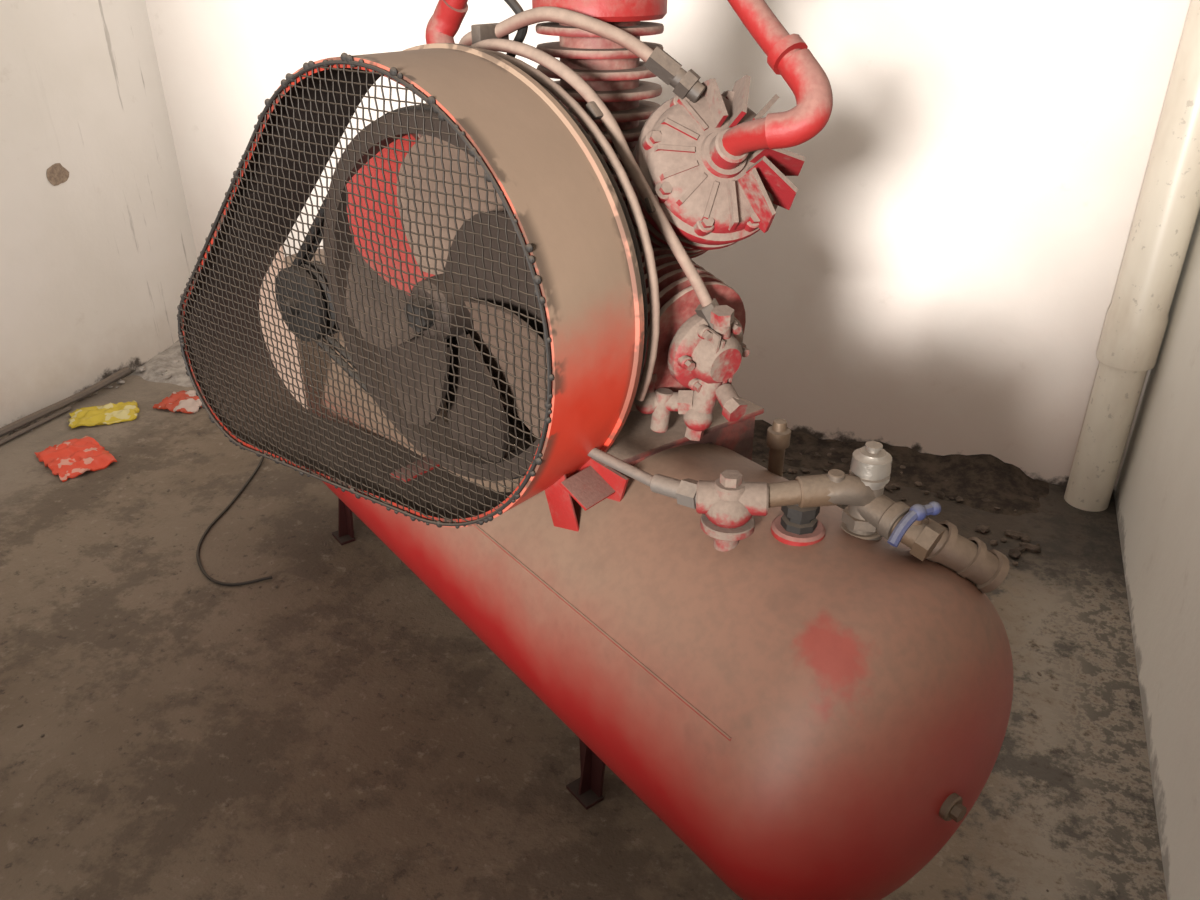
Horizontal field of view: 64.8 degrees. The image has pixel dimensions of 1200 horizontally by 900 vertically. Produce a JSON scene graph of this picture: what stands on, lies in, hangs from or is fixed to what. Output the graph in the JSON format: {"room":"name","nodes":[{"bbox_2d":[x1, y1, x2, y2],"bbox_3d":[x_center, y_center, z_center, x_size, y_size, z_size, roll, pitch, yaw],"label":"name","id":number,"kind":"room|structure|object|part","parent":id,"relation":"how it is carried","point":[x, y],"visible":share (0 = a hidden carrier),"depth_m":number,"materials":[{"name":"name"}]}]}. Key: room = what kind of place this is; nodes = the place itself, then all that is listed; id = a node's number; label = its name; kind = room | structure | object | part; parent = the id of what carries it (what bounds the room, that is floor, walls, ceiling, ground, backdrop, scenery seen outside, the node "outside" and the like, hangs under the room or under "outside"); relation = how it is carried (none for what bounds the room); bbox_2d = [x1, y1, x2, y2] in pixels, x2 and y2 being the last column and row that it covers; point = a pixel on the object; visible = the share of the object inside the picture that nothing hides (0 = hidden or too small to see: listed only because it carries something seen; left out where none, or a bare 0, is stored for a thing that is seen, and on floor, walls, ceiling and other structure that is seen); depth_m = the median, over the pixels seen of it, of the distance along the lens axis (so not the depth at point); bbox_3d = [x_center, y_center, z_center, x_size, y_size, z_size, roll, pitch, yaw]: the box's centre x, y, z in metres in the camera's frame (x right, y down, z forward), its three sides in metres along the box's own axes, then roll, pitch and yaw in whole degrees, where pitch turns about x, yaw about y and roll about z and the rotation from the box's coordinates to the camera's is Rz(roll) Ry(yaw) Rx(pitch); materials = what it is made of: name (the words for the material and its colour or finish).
{"room":"plant room","nodes":[
{"label":"plant room","id":0,"kind":"room"},
{"bbox_2d":[0,0,197,427],"bbox_3d":[-2.519,-0.826,1.460,0.203,2.900,4.370,11,30,20],"label":"wall","id":1,"kind":"structure","parent":0,"point":[96,265],"depth_m":3.22,"materials":[{"name":"paint"}]},
{"bbox_2d":[0,375,1166,899],"bbox_3d":[-0.882,0.814,1.558,3.745,0.106,4.770,11,30,20],"label":"floor","id":2,"kind":"structure","parent":0,"point":[372,794],"depth_m":1.94,"materials":[{"name":"concrete"}]},
{"bbox_2d":[0,379,124,439],"bbox_3d":[-1.953,-0.025,3.033,0.078,0.017,1.089,11,30,20],"label":"debris","id":3,"kind":"object","parent":2,"relation":"on","point":[120,381],"visible":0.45,"depth_m":3.37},
{"bbox_2d":[0,367,130,444],"bbox_3d":[-1.864,-0.118,3.166,0.048,0.052,0.751,11,30,19],"label":"scrap","id":4,"kind":"object","parent":2,"relation":"on","point":[39,414],"visible":1,"depth_m":3.19,"materials":[{"name":"brown wood"}]},
{"bbox_2d":[34,436,116,481],"bbox_3d":[-1.629,0.016,2.937,0.260,0.030,0.176,25,36,38],"label":"snack packet","id":5,"kind":"object","parent":2,"relation":"on","point":[71,458],"visible":1,"depth_m":2.92,"materials":[{"name":"plastic"}]},
{"bbox_2d":[68,400,139,427],"bbox_3d":[-1.685,-0.126,3.208,0.221,0.029,0.156,-11,30,-20],"label":"snack packet","id":6,"kind":"object","parent":2,"relation":"on","point":[110,413],"visible":1,"depth_m":3.19,"materials":[{"name":"plastic"}]},
{"bbox_2d":[127,340,192,386],"bbox_3d":[-1.465,-0.341,3.590,0.480,0.078,0.500,11,30,20],"label":"debris","id":7,"kind":"object","parent":2,"relation":"on","point":[168,366],"visible":0.13,"depth_m":3.54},
{"bbox_2d":[153,390,201,413],"bbox_3d":[-1.452,-0.177,3.303,0.165,0.030,0.157,6,28,11],"label":"snack packet","id":8,"kind":"object","parent":2,"relation":"on","point":[188,402],"visible":0.81,"depth_m":3.27,"materials":[{"name":"red plastic"}]},
{"bbox_2d":[196,456,271,585],"bbox_3d":[-1.022,0.175,2.642,0.188,0.023,0.711,-9,29,-16],"label":"loose cable","id":9,"kind":"object","parent":2,"relation":"on","point":[220,515],"visible":0.94,"depth_m":2.50,"materials":[{"name":"black rubber"}]},
{"bbox_2d":[177,0,1012,899],"bbox_3d":[-0.288,-0.198,1.732,0.748,1.534,2.160,-19,33,-32],"label":"air compressor","id":10,"kind":"object","parent":2,"relation":"on","point":[505,351],"visible":1,"depth_m":1.28,"materials":[{"name":"red metal"}]},
{"bbox_3d":[-0.638,-0.249,1.872,0.120,0.337,0.003,21,35,35],"label":"guard plate","id":11,"kind":"part","parent":10,"relation":"part of","materials":[{"name":"beige metal"}]},
{"bbox_3d":[0.050,0.029,1.302,0.245,0.038,0.038,21,35,35],"label":"unloader rod","id":12,"kind":"part","parent":10,"relation":"part of","materials":[{"name":"silver metal"}]},
{"bbox_3d":[-0.207,0.046,1.945,0.528,0.528,2.140,-19,33,-32],"label":"tank","id":13,"kind":"part","parent":10,"relation":"part of","materials":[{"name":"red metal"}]},
{"bbox_3d":[0.397,0.092,1.200,0.087,0.044,0.024,-16,32,-28],"label":"valve lever","id":14,"kind":"part","parent":10,"relation":"part of","materials":[{"name":"blue plastic"}]},
{"bbox_2d":[910,518,1008,592],"bbox_3d":[0.473,0.140,1.248,0.128,0.099,0.060,3,28,5],"label":"outlet","id":15,"kind":"object","parent":10,"relation":"attached to","point":[975,568],"depth_m":1.23,"materials":[{"name":"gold metal"}]},
{"bbox_2d":[752,420,1048,565],"bbox_3d":[0.133,-0.032,3.004,2.400,0.068,0.501,11,30,20],"label":"rubble pile","id":16,"kind":"object","parent":2,"relation":"on","point":[984,482],"visible":0.34,"depth_m":2.82,"materials":[{"name":"stone"}]},
{"bbox_2d":[145,0,1190,493],"bbox_3d":[-0.008,-1.495,2.728,3.745,2.900,0.200,11,30,20],"label":"wall","id":17,"kind":"structure","parent":0,"point":[939,276],"depth_m":2.66,"materials":[{"name":"paint"}]},
{"bbox_2d":[1064,0,1199,511],"bbox_3d":[1.400,-1.135,2.046,0.142,2.900,0.142,11,30,20],"label":"drain pipe","id":18,"kind":"object","parent":17,"relation":"attached to","point":[1168,206],"visible":1,"depth_m":2.37,"materials":[{"name":"beige plastic"}]},
{"bbox_2d":[1114,209,1199,899],"bbox_3d":[0.755,-0.194,0.260,0.200,2.900,4.370,11,30,20],"label":"wall","id":19,"kind":"structure","parent":0,"point":[1157,493],"depth_m":2.00,"materials":[{"name":"paint"}]}
]}

